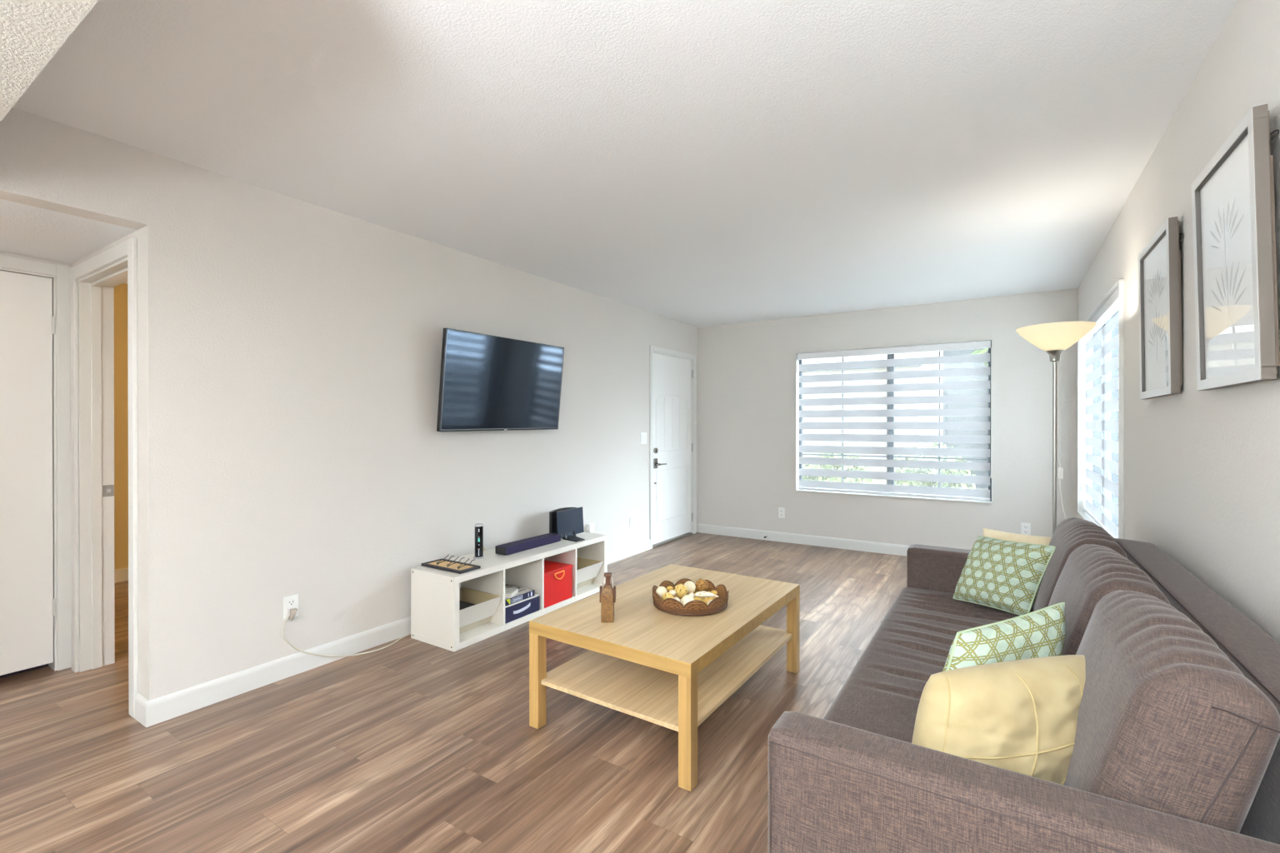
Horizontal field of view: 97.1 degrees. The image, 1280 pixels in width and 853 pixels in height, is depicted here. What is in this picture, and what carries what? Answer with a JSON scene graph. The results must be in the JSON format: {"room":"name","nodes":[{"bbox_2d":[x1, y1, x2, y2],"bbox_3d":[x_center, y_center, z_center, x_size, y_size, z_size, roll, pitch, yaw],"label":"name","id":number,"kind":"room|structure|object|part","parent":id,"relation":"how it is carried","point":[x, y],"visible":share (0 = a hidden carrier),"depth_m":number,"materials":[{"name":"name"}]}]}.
{"room":"living room","nodes":[
{"label":"living room","id":0,"kind":"room"},
{"bbox_2d":[0,664,48,678],"bbox_3d":[-3.784,0.207,2.736,0.780,2.134,1.270,0,0,33],"label":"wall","id":1,"kind":"structure","parent":0,"point":[45,665],"depth_m":2.93,"materials":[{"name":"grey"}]},
{"bbox_2d":[0,251,71,670],"bbox_3d":[-3.405,0.157,2.493,0.120,2.234,1.270,0,0,33],"label":"wall","id":2,"kind":"structure","parent":0,"point":[1,252],"depth_m":2.91,"materials":[{"name":"paint"}]},
{"bbox_2d":[0,270,55,675],"bbox_3d":[-3.274,0.230,2.617,0.052,1.998,0.797,0,0,33],"label":"door","id":3,"kind":"structure","parent":2,"relation":"in","point":[27,603],"depth_m":2.86,"materials":[{"name":"white wood"}]},
{"bbox_2d":[0,255,72,670],"bbox_3d":[-3.306,0.215,2.633,0.136,2.117,0.936,0,0,33],"label":"door frame","id":4,"kind":"structure","parent":2,"relation":"attached to","point":[61,280],"depth_m":2.95,"materials":[{"name":"white wood"}]},
{"bbox_2d":[0,0,98,122],"bbox_3d":[-1.758,-1.011,1.075,2.000,0.317,0.820,0,0,33],"label":"ceiling","id":5,"kind":"structure","parent":0,"point":[32,32],"depth_m":1.23,"materials":[{"name":"white paint"}]},
{"bbox_2d":[0,199,137,264],"bbox_3d":[-2.913,-0.899,2.247,0.970,0.080,1.150,0,0,33],"label":"ceiling","id":6,"kind":"structure","parent":0,"point":[25,230],"depth_m":2.51,"materials":[{"name":"paint"}]},
{"bbox_2d":[71,230,139,693],"bbox_3d":[-2.622,0.050,2.817,1.090,2.447,0.120,0,0,33],"label":"wall","id":7,"kind":"structure","parent":0,"point":[134,234],"depth_m":2.51,"materials":[{"name":"paint"}]},
{"bbox_2d":[70,237,138,718],"bbox_3d":[-2.550,0.224,2.772,0.910,2.100,0.152,0,0,33],"label":"door frame","id":8,"kind":"structure","parent":7,"relation":"attached to","point":[92,295],"depth_m":2.94,"materials":[{"name":"white wood"}]},
{"bbox_3d":[-2.839,0.343,3.019,0.002,0.060,0.045,0,0,33],"label":"strike plate","id":9,"kind":"part","parent":8,"relation":"part of","materials":[{"name":"silver metal"}]},
{"bbox_2d":[134,693,148,726],"bbox_3d":[-2.150,1.222,2.439,0.125,0.105,0.014,0,0,33],"label":"baseboard","id":10,"kind":"structure","parent":7,"relation":"attached to","point":[139,701],"depth_m":2.43,"materials":[{"name":"white"}]},
{"bbox_2d":[114,283,128,569],"bbox_3d":[-3.795,0.044,5.455,0.120,2.447,3.300,0,0,33],"label":"wall","id":11,"kind":"structure","parent":0,"point":[121,343],"depth_m":4.63,"materials":[{"name":"paint"}]},
{"bbox_2d":[114,568,128,583],"bbox_3d":[-3.706,1.217,5.472,0.015,0.100,3.180,0,0,33],"label":"baseboard","id":12,"kind":"structure","parent":11,"relation":"attached to","point":[122,575],"depth_m":4.62,"materials":[{"name":"white wood"}]},
{"bbox_2d":[0,107,697,700],"bbox_3d":[-1.880,0.050,2.854,0.120,2.447,9.582,0,0,33],"label":"wall","id":13,"kind":"structure","parent":0,"point":[290,443],"depth_m":2.96,"materials":[{"name":"paint"}]},
{"bbox_2d":[283,594,298,619],"bbox_3d":[-1.783,0.921,2.888,0.009,0.116,0.070,0,0,33],"label":"wall outlet","id":14,"kind":"object","parent":13,"relation":"attached to","point":[290,602],"visible":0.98,"depth_m":2.88,"materials":[{"name":"white plastic"}]},
{"bbox_2d":[287,599,294,606],"bbox_3d":[-1.781,0.900,2.886,0.004,0.028,0.034,0,0,33],"label":"socket","id":15,"kind":"object","parent":14,"relation":"attached to","point":[291,602],"depth_m":2.89,"materials":[{"name":"white plastic"}]},
{"bbox_2d":[145,539,650,727],"bbox_3d":[-0.996,1.218,4.114,0.014,0.105,4.080,0,0,33],"label":"baseboard","id":16,"kind":"structure","parent":13,"relation":"attached to","point":[176,704],"depth_m":2.82,"materials":[{"name":"white"}]},
{"bbox_2d":[436,328,564,431],"bbox_3d":[-0.967,-0.295,4.008,0.170,0.654,1.120,0,0,33],"label":"television","id":17,"kind":"object","parent":13,"relation":"attached to","point":[488,382],"visible":1,"depth_m":3.88,"materials":[{"name":"black"}]},
{"bbox_2d":[584,523,594,533],"bbox_3d":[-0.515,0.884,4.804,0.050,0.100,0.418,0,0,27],"label":"plug adapter","id":18,"kind":"object","parent":13,"relation":"attached to","point":[589,528],"visible":0.68,"depth_m":4.93,"materials":[{"name":"white plastic"}]},
{"bbox_2d":[640,432,646,444],"bbox_3d":[0.039,0.118,5.733,0.010,0.116,0.116,0,0,33],"label":"light switch","id":19,"kind":"object","parent":13,"relation":"attached to","point":[643,435],"visible":1,"depth_m":5.73,"materials":[{"name":"white plastic"}]},
{"bbox_2d":[649,345,695,549],"bbox_3d":[0.330,0.213,6.295,0.136,2.105,1.028,0,0,33],"label":"door frame","id":20,"kind":"structure","parent":13,"relation":"attached to","point":[652,348],"depth_m":6.50,"materials":[{"name":"white wood"}]},
{"bbox_2d":[652,352,693,544],"bbox_3d":[0.377,0.230,6.262,0.110,2.010,0.909,0,0,33],"label":"door","id":21,"kind":"structure","parent":13,"relation":"in","point":[671,375],"depth_m":6.24,"materials":[{"name":"white wood"}]},
{"bbox_3d":[0.164,0.389,5.947,0.016,0.105,0.062,0,0,33],"label":"lever plate","id":22,"kind":"part","parent":21,"relation":"part of","materials":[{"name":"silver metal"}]},
{"bbox_2d":[0,532,906,852],"bbox_3d":[-1.640,1.334,2.632,6.926,0.120,9.702,0,0,33],"label":"floor","id":23,"kind":"structure","parent":0,"point":[410,745],"depth_m":2.21,"materials":[{"name":"brown wood"}]},
{"bbox_2d":[281,608,410,657],"bbox_3d":[-1.534,1.100,3.188,0.072,0.343,0.886,0,0,34],"label":"power cord","id":24,"kind":"object","parent":23,"relation":"on","point":[292,612],"visible":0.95,"depth_m":2.94,"materials":[{"name":"beige plastic"}]},
{"bbox_2d":[410,532,607,651],"bbox_3d":[-0.817,1.061,3.911,0.390,0.420,1.471,0,0,33],"label":"tv stand","id":25,"kind":"object","parent":23,"relation":"on","point":[434,592],"visible":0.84,"depth_m":3.52,"materials":[{"name":"white laminate"}]},
{"bbox_3d":[-1.202,1.062,3.309,0.390,0.344,0.038,0,0,33],"label":"panel","id":26,"kind":"part","parent":25,"relation":"part of","materials":[{"name":"white laminate"}]},
{"bbox_2d":[420,554,480,574],"bbox_3d":[-1.144,0.828,3.421,0.354,0.048,0.159,0,0,33],"label":"hook rack","id":27,"kind":"object","parent":25,"relation":"on","point":[454,567],"visible":1,"depth_m":3.40,"materials":[{"name":"black wood"}]},
{"bbox_3d":[-1.146,0.846,3.419,0.314,0.011,0.114,0,0,33],"label":"rattan panel","id":28,"kind":"part","parent":27,"relation":"part of","materials":[{"name":"brown wicker"}]},
{"bbox_2d":[473,523,484,559],"bbox_3d":[-1.057,0.802,3.749,0.074,0.338,0.238,0,0,-8],"label":"router","id":29,"kind":"object","parent":25,"relation":"on","point":[478,527],"visible":0.9,"depth_m":3.65,"materials":[{"name":"grey plastic"}]},
{"bbox_2d":[459,587,502,634],"bbox_3d":[-1.091,1.141,3.457,0.362,0.184,0.326,0,0,33],"label":"storage bin","id":30,"kind":"object","parent":25,"relation":"in","point":[480,614],"visible":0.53,"depth_m":3.46,"materials":[{"name":"beige fabric"}]},
{"bbox_2d":[459,600,475,609],"bbox_3d":[-1.151,1.157,3.436,0.233,0.140,0.195,0,0,33],"label":"box","id":31,"kind":"object","parent":30,"relation":"in","point":[462,605],"visible":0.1,"depth_m":3.44,"materials":[{"name":"black plastic"}]},
{"bbox_3d":[-0.817,1.252,3.912,0.390,0.038,1.470,0,0,33],"label":"panel","id":32,"kind":"part","parent":25,"relation":"part of","materials":[{"name":"white laminate"}]},
{"bbox_3d":[-0.817,0.870,3.911,0.390,0.038,1.470,0,0,33],"label":"panel","id":33,"kind":"part","parent":25,"relation":"part of","materials":[{"name":"white laminate"}]},
{"bbox_2d":[505,594,539,624],"bbox_3d":[-0.901,1.181,3.752,0.368,0.103,0.312,0,0,33],"label":"box","id":34,"kind":"object","parent":25,"relation":"on","point":[513,612],"visible":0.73,"depth_m":3.65,"materials":[{"name":"blue fabric"}]},
{"bbox_2d":[505,584,534,605],"bbox_3d":[-0.883,1.109,3.732,0.266,0.042,0.255,0,0,33],"label":"game","id":35,"kind":"object","parent":34,"relation":"on","point":[523,593],"visible":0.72,"depth_m":3.70,"materials":[{"name":"blue"}]},
{"bbox_2d":[505,588,518,598],"bbox_3d":[-0.888,1.074,3.655,0.164,0.028,0.116,0,0,9],"label":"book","id":36,"kind":"object","parent":35,"relation":"on","point":[509,592],"visible":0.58,"depth_m":3.63,"materials":[{"name":"white paper"}]},
{"bbox_2d":[512,595,522,603],"bbox_3d":[-0.788,1.110,3.635,0.001,0.028,0.090,0,0,33],"label":"print","id":37,"kind":"object","parent":35,"relation":"attached to","point":[516,598],"depth_m":3.63,"materials":[{"name":"white paper"}]},
{"bbox_3d":[-0.758,1.174,3.647,0.014,0.035,0.150,0,0,33],"label":"strap handle","id":38,"kind":"part","parent":34,"relation":"part of","materials":[{"name":"white fabric"}]},
{"bbox_3d":[-0.906,1.131,3.755,0.357,0.004,0.312,0,0,33],"label":"lid","id":39,"kind":"part","parent":34,"relation":"part of","materials":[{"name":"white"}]},
{"bbox_2d":[495,533,560,555],"bbox_3d":[-0.776,0.823,3.981,0.103,0.054,0.553,0,0,33],"label":"bar","id":40,"kind":"object","parent":25,"relation":"on","point":[519,546],"visible":1,"depth_m":3.91,"materials":[{"name":"black plastic"}]},
{"bbox_2d":[544,560,572,608],"bbox_3d":[-0.715,1.114,4.042,0.373,0.236,0.306,0,0,33],"label":"box","id":41,"kind":"object","parent":25,"relation":"on","point":[557,576],"visible":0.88,"depth_m":3.96,"materials":[{"name":"red fabric"}]},
{"bbox_3d":[-0.720,1.006,4.045,0.362,0.019,0.306,0,0,33],"label":"lid","id":42,"kind":"part","parent":41,"relation":"part of","materials":[{"name":"red"}]},
{"bbox_3d":[-0.560,1.042,3.952,0.015,0.055,0.102,0,0,33],"label":"loop handle","id":43,"kind":"part","parent":41,"relation":"part of","materials":[{"name":"orange"}]},
{"bbox_2d":[549,507,576,534],"bbox_3d":[-0.596,0.741,4.395,0.028,0.216,0.295,0,0,33],"label":"modem","id":44,"kind":"object","parent":25,"relation":"on","point":[552,514],"visible":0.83,"depth_m":4.29,"materials":[{"name":"black plastic"}]},
{"bbox_2d":[556,506,584,542],"bbox_3d":[-0.471,0.742,4.287,0.170,0.216,0.312,0,0,33],"label":"monitor","id":45,"kind":"object","parent":25,"relation":"on","point":[569,522],"visible":0.98,"depth_m":4.31,"materials":[{"name":"black plastic"}]},
{"bbox_2d":[576,557,603,589],"bbox_3d":[-0.521,1.139,4.348,0.362,0.184,0.326,0,0,33],"label":"storage bin","id":46,"kind":"object","parent":25,"relation":"on","point":[587,569],"visible":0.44,"depth_m":4.35,"materials":[{"name":"beige fabric"}]},
{"bbox_3d":[-0.431,1.060,4.515,0.390,0.344,0.038,0,0,33],"label":"panel","id":47,"kind":"part","parent":25,"relation":"part of","materials":[{"name":"white laminate"}]},
{"bbox_2d":[529,564,799,792],"bbox_3d":[0.181,1.049,2.673,0.780,0.450,1.180,0,0,34],"label":"coffee table","id":48,"kind":"object","parent":23,"relation":"on","point":[651,664],"visible":0.89,"depth_m":2.38,"materials":[{"name":"brown wood"}]},
{"bbox_3d":[-0.435,1.074,2.406,0.051,0.395,0.051,0,0,34],"label":"leg","id":49,"kind":"part","parent":48,"relation":"part of","materials":[{"name":"brown wood"}]},
{"bbox_2d":[600,572,615,622],"bbox_3d":[-0.137,0.724,2.405,0.066,0.199,0.070,0,0,2],"label":"bottle","id":50,"kind":"object","parent":48,"relation":"on","point":[607,592],"visible":1,"depth_m":2.37,"materials":[{"name":"brown wood"}]},
{"bbox_2d":[541,625,792,731],"bbox_3d":[0.181,1.080,2.673,0.740,0.018,1.140,0,0,34],"label":"shelf","id":51,"kind":"object","parent":48,"relation":"attached to","point":[644,692],"depth_m":2.39,"materials":[{"name":"brown wood"}]},
{"bbox_3d":[0.170,1.075,2.002,0.051,0.395,0.051,0,0,34],"label":"leg","id":52,"kind":"part","parent":48,"relation":"part of","materials":[{"name":"brown wood"}]},
{"bbox_2d":[652,578,729,616],"bbox_3d":[0.232,0.786,2.613,0.354,0.074,0.349,0,0,-21],"label":"basket","id":53,"kind":"object","parent":48,"relation":"on","point":[671,606],"visible":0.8,"depth_m":2.48,"materials":[{"name":"brown wicker"}]},
{"bbox_2d":[666,586,673,590],"bbox_3d":[0.142,0.773,2.695,0.034,0.023,0.024,0,0,33],"label":"seed pod","id":54,"kind":"object","parent":53,"relation":"in","point":[668,588],"visible":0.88,"depth_m":2.69,"materials":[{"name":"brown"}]},
{"bbox_2d":[673,590,716,604],"bbox_3d":[0.234,0.801,2.610,0.288,0.024,0.274,0,0,33],"label":"dried petals","id":55,"kind":"object","parent":53,"relation":"on","point":[695,592],"visible":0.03,"depth_m":2.64,"materials":[{"name":"beige plant"}]},
{"bbox_2d":[655,586,667,598],"bbox_3d":[0.100,0.771,2.628,0.054,0.054,0.054,0,0,33],"label":"decorative ball","id":56,"kind":"object","parent":55,"relation":"on","point":[660,591],"visible":0.64,"depth_m":2.61,"materials":[{"name":"white"}]},
{"bbox_2d":[661,592,673,601],"bbox_3d":[0.126,0.780,2.559,0.054,0.056,0.053,0,0,33],"label":"decorative ball","id":57,"kind":"object","parent":55,"relation":"on","point":[668,595],"visible":0.52,"depth_m":2.55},
{"bbox_2d":[669,590,676,595],"bbox_3d":[0.149,0.761,2.588,0.036,0.024,0.027,0,0,33],"label":"shell","id":58,"kind":"object","parent":55,"relation":"on","point":[672,592],"visible":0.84,"depth_m":2.58,"materials":[{"name":"white"}]},
{"bbox_2d":[674,584,687,598],"bbox_3d":[0.190,0.763,2.622,0.066,0.068,0.064,0,0,33],"label":"decorative ball","id":59,"kind":"object","parent":55,"relation":"on","point":[681,590],"visible":0.89,"depth_m":2.60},
{"bbox_2d":[680,595,694,606],"bbox_3d":[0.212,0.776,2.493,0.064,0.063,0.065,0,0,33],"label":"decorative ball","id":60,"kind":"object","parent":55,"relation":"on","point":[687,598],"visible":0.61,"depth_m":2.47,"materials":[{"name":"white"}]},
{"bbox_2d":[684,580,695,593],"bbox_3d":[0.236,0.767,2.695,0.058,0.057,0.058,0,0,33],"label":"decorative ball","id":61,"kind":"object","parent":55,"relation":"on","point":[691,587],"visible":0.71,"depth_m":2.67,"materials":[{"name":"white"}]},
{"bbox_2d":[694,590,718,597],"bbox_3d":[0.297,0.751,2.533,0.108,0.027,0.028,0,0,-2],"label":"shell","id":62,"kind":"object","parent":55,"relation":"on","point":[699,594],"visible":1,"depth_m":2.52,"materials":[{"name":"white"}]},
{"bbox_2d":[695,579,709,591],"bbox_3d":[0.297,0.772,2.730,0.070,0.070,0.065,0,0,33],"label":"decorative ball","id":63,"kind":"object","parent":53,"relation":"in","point":[701,585],"visible":0.85,"depth_m":2.71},
{"bbox_2d":[701,591,714,603],"bbox_3d":[0.308,0.779,2.566,0.061,0.059,0.065,0,0,33],"label":"decorative ball","id":64,"kind":"object","parent":53,"relation":"in","point":[705,600],"visible":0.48,"depth_m":2.54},
{"bbox_3d":[0.797,1.073,2.940,0.051,0.395,0.051,0,0,34],"label":"leg","id":65,"kind":"part","parent":48,"relation":"part of","materials":[{"name":"brown wood"}]},
{"bbox_2d":[652,532,692,548],"bbox_3d":[0.324,1.257,6.290,0.132,0.016,0.902,0,0,33],"label":"threshold","id":66,"kind":"object","parent":23,"relation":"on","point":[675,538],"visible":0.5,"depth_m":6.25,"materials":[{"name":"grey"}]},
{"bbox_2d":[768,536,1279,852],"bbox_3d":[1.230,0.869,1.837,0.966,0.813,2.190,0,0,33],"label":"sofa","id":67,"kind":"object","parent":23,"relation":"on","point":[853,779],"visible":0.55,"depth_m":1.09,"materials":[{"name":"brown fabric"}]},
{"bbox_3d":[1.147,0.902,1.885,0.774,0.208,1.932,0,0,33],"label":"seat","id":68,"kind":"part","parent":67,"relation":"part of","materials":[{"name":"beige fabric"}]},
{"bbox_3d":[1.756,0.911,2.719,0.848,0.585,0.138,0,0,33],"label":"arm","id":69,"kind":"part","parent":67,"relation":"part of","materials":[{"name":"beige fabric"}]},
{"bbox_2d":[911,655,1085,784],"bbox_3d":[0.804,0.663,1.251,0.500,0.266,0.208,0,0,-10],"label":"throw pillow","id":70,"kind":"object","parent":67,"relation":"on","point":[1017,716],"visible":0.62,"depth_m":1.19,"materials":[{"name":"yellow fabric"}]},
{"bbox_2d":[952,535,1055,615],"bbox_3d":[1.565,0.634,2.427,0.186,0.316,0.408,0,0,-17],"label":"throw pillow","id":71,"kind":"object","parent":67,"relation":"on","point":[1003,575],"visible":0.97,"depth_m":2.37,"materials":[{"name":"fabric"}]},
{"bbox_2d":[942,602,1065,671],"bbox_3d":[0.945,0.637,1.477,0.483,0.302,0.154,0,0,-13],"label":"throw pillow","id":72,"kind":"object","parent":67,"relation":"on","point":[1042,632],"visible":0.42,"depth_m":1.46,"materials":[{"name":"fabric"}]},
{"bbox_2d":[983,528,1051,545],"bbox_3d":[1.727,0.636,2.575,0.292,0.301,0.136,0,0,37],"label":"throw pillow","id":73,"kind":"object","parent":67,"relation":"on","point":[987,532],"visible":0.07,"depth_m":2.59,"materials":[{"name":"beige fabric"}]},
{"bbox_3d":[0.647,0.915,0.987,0.848,0.585,0.128,0,0,33],"label":"arm","id":74,"kind":"part","parent":67,"relation":"part of","materials":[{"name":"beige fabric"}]},
{"bbox_2d":[1031,517,1127,611],"bbox_3d":[1.733,0.595,2.266,0.261,0.416,0.640,0,0,33],"label":"sofa cushion","id":75,"kind":"object","parent":67,"relation":"on","point":[1072,533],"visible":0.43,"depth_m":2.14,"materials":[{"name":"brown fabric"}]},
{"bbox_2d":[1048,544,1170,655],"bbox_3d":[1.382,0.597,1.729,0.267,0.414,0.644,0,0,33],"label":"sofa cushion","id":76,"kind":"object","parent":67,"relation":"on","point":[1092,572],"visible":0.41,"depth_m":1.58,"materials":[{"name":"brown fabric"}]},
{"bbox_2d":[1063,590,1279,834],"bbox_3d":[1.045,0.599,1.188,0.264,0.417,0.631,0,0,33],"label":"sofa cushion","id":77,"kind":"object","parent":67,"relation":"on","point":[1167,723],"visible":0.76,"depth_m":0.95,"materials":[{"name":"brown fabric"}]},
{"bbox_2d":[1015,321,1096,535],"bbox_3d":[2.167,0.383,2.953,0.342,1.804,0.342,0,0,-7],"label":"floor lamp","id":78,"kind":"object","parent":23,"relation":"on","point":[1053,338],"visible":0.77,"depth_m":2.93,"materials":[{"name":"silver metal"}]},
{"bbox_3d":[2.167,-0.455,2.951,0.342,0.128,0.342,0,0,33],"label":"lamp shade","id":79,"kind":"part","parent":78,"relation":"part of","materials":[{"name":"beige glass"}]},
{"bbox_2d":[1058,467,1063,479],"bbox_3d":[2.187,0.243,2.940,0.020,0.060,0.016,0,0,33],"label":"switch","id":80,"kind":"object","parent":78,"relation":"attached to","point":[1060,469],"depth_m":2.93,"materials":[{"name":"white plastic"}]},
{"bbox_3d":[2.215,0.479,3.028,0.052,1.612,0.223,0,0,11],"label":"lamp cord","id":81,"kind":"part","parent":78,"relation":"part of","materials":[{"name":"white plastic"}]},
{"bbox_2d":[12,0,1237,327],"bbox_3d":[-1.640,-1.233,2.626,6.926,0.120,9.702,0,0,33],"label":"ceiling","id":82,"kind":"structure","parent":0,"point":[697,163],"depth_m":2.16,"materials":[{"name":"paint"}]},
{"bbox_2d":[697,288,1077,549],"bbox_3d":[2.289,0.043,5.803,3.726,2.447,0.120,0,0,33],"label":"wall","id":83,"kind":"structure","parent":0,"point":[747,371],"depth_m":5.65,"materials":[{"name":"paint"}]},
{"bbox_2d":[778,507,784,518],"bbox_3d":[1.553,0.947,6.200,0.070,0.116,0.009,0,0,33],"label":"wall outlet","id":84,"kind":"object","parent":83,"relation":"attached to","point":[781,510],"visible":1,"depth_m":6.20,"materials":[{"name":"white plastic"}]},
{"bbox_2d":[698,523,909,556],"bbox_3d":[2.209,1.214,5.778,3.592,0.105,0.014,0,0,33],"label":"baseboard","id":85,"kind":"structure","parent":83,"relation":"attached to","point":[848,544],"depth_m":6.04,"materials":[{"name":"white"}]},
{"bbox_2d":[795,340,992,504],"bbox_3d":[2.475,-0.046,5.669,1.802,1.490,0.135,0,0,33],"label":"window","id":86,"kind":"structure","parent":83,"relation":"in","point":[889,419],"depth_m":5.67,"materials":[{"name":"grey plastic"}]},
{"bbox_2d":[797,340,991,501],"bbox_3d":[2.468,-0.052,5.647,1.792,1.469,0.070,0,0,33],"label":"zebra blind","id":87,"kind":"object","parent":86,"relation":"attached to","point":[942,492],"visible":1,"depth_m":5.60,"materials":[{"name":"white fabric"}]},
{"bbox_3d":[2.465,0.671,5.656,1.770,0.024,0.020,0,0,33],"label":"rail","id":88,"kind":"part","parent":87,"relation":"part of","materials":[{"name":"white"}]},
{"bbox_3d":[3.201,-0.123,5.148,0.019,1.194,0.020,0,0,33],"label":"pull chain","id":89,"kind":"part","parent":87,"relation":"part of","materials":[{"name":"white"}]},
{"bbox_2d":[1020,522,1030,535],"bbox_3d":[3.418,0.912,5.007,0.070,0.116,0.009,0,0,33],"label":"wall outlet","id":90,"kind":"object","parent":83,"relation":"attached to","point":[1025,527],"visible":0.87,"depth_m":5.00,"materials":[{"name":"white plastic"}]},
{"bbox_2d":[1077,0,1279,642],"bbox_3d":[1.226,0.055,0.795,0.120,2.447,9.462,0,0,33],"label":"wall","id":91,"kind":"structure","parent":0,"point":[1202,468],"depth_m":1.81,"materials":[{"name":"paint"}]},
{"bbox_2d":[1077,278,1124,539],"bbox_3d":[3.118,-0.042,3.775,0.135,1.490,1.920,0,0,33],"label":"window","id":92,"kind":"structure","parent":91,"relation":"in","point":[1082,355],"depth_m":4.18,"materials":[{"name":"grey"}]},
{"bbox_2d":[1083,286,1119,538],"bbox_3d":[3.097,-0.047,3.781,0.066,1.469,1.908,0,0,33],"label":"zebra blind","id":93,"kind":"object","parent":92,"relation":"attached to","point":[1111,306],"visible":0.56,"depth_m":3.77,"materials":[{"name":"white fabric"}]},
{"bbox_3d":[3.103,0.675,3.786,0.020,0.024,1.888,0,0,33],"label":"rail","id":94,"kind":"part","parent":93,"relation":"part of","materials":[{"name":"white"}]},
{"bbox_3d":[3.430,-0.043,4.161,0.004,1.420,0.863,0,0,33],"label":"pane","id":95,"kind":"part","parent":92,"relation":"part of","materials":[{"name":"clear glass"}]},
{"bbox_3d":[3.156,-0.042,3.750,0.044,1.490,1.920,0,0,33],"label":"frame","id":96,"kind":"part","parent":92,"relation":"part of","materials":[{"name":"grey plastic"}]},
{"bbox_3d":[2.915,-0.041,3.354,0.004,1.420,0.923,0,0,33],"label":"pane","id":97,"kind":"part","parent":92,"relation":"part of","materials":[{"name":"clear glass"}]},
{"bbox_2d":[1138,216,1183,399],"bbox_3d":[2.048,-0.432,2.231,0.043,0.630,0.524,0,0,33],"label":"framed picture","id":98,"kind":"object","parent":91,"relation":"attached to","point":[1159,262],"visible":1,"depth_m":2.17,"materials":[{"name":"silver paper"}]},
{"bbox_2d":[1148,270,1166,361],"bbox_3d":[2.046,-0.434,2.239,0.009,0.355,0.318,0,0,33],"label":"print","id":99,"kind":"object","parent":98,"relation":"attached to","point":[1157,278],"depth_m":2.22,"materials":[{"name":"grey paper"}]},
{"bbox_2d":[1191,104,1279,390],"bbox_3d":[1.591,-0.430,1.523,0.051,0.640,0.503,0,0,33],"label":"framed picture","id":100,"kind":"object","parent":91,"relation":"attached to","point":[1234,232],"visible":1,"depth_m":1.45,"materials":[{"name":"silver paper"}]},
{"bbox_2d":[1210,199,1246,333],"bbox_3d":[1.586,-0.431,1.527,0.011,0.359,0.277,0,0,33],"label":"print","id":101,"kind":"object","parent":100,"relation":"attached to","point":[1228,217],"depth_m":1.52,"materials":[{"name":"grey paper"}]},
{"label":"outside","id":102,"kind":"structure","parent":0,"visible":0},
{"bbox_2d":[919,445,988,489],"bbox_3d":[13.641,1.427,22.369,55.000,0.100,37.618,0,0,33],"label":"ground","id":103,"kind":"structure","parent":102,"point":[926,446],"depth_m":13.64,"materials":[{"name":"grey"}]},
{"bbox_2d":[802,445,871,484],"bbox_3d":[3.224,0.861,9.330,1.039,1.113,1.104,0,0,-32],"label":"shrub","id":104,"kind":"object","parent":103,"relation":"on","point":[808,466],"visible":0.24,"depth_m":9.17,"materials":[{"name":"green plant"}]},
{"bbox_2d":[802,365,921,484],"bbox_3d":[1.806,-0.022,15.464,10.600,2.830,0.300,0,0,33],"label":"building","id":105,"kind":"structure","parent":103,"relation":"on","point":[913,393],"depth_m":13.19,"materials":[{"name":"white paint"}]},
{"bbox_2d":[894,442,975,489],"bbox_3d":[4.563,0.804,8.842,1.208,1.218,1.088,0,0,33],"label":"shrub","id":106,"kind":"object","parent":103,"relation":"on","point":[924,471],"visible":0.37,"depth_m":8.71,"materials":[{"name":"green plant"}]},
{"bbox_2d":[942,348,988,488],"bbox_3d":[12.192,-1.429,14.159,8.400,5.650,7.800,0,0,33],"label":"building","id":107,"kind":"structure","parent":103,"relation":"on","point":[965,365],"depth_m":12.99,"materials":[{"name":"grey"}]},
{"bbox_2d":[971,348,988,367],"bbox_3d":[7.408,-0.834,9.511,3.432,4.494,3.058,0,0,33],"label":"tree","id":108,"kind":"object","parent":103,"relation":"on","point":[977,352],"visible":0.02,"depth_m":10.00,"materials":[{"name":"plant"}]}
]}

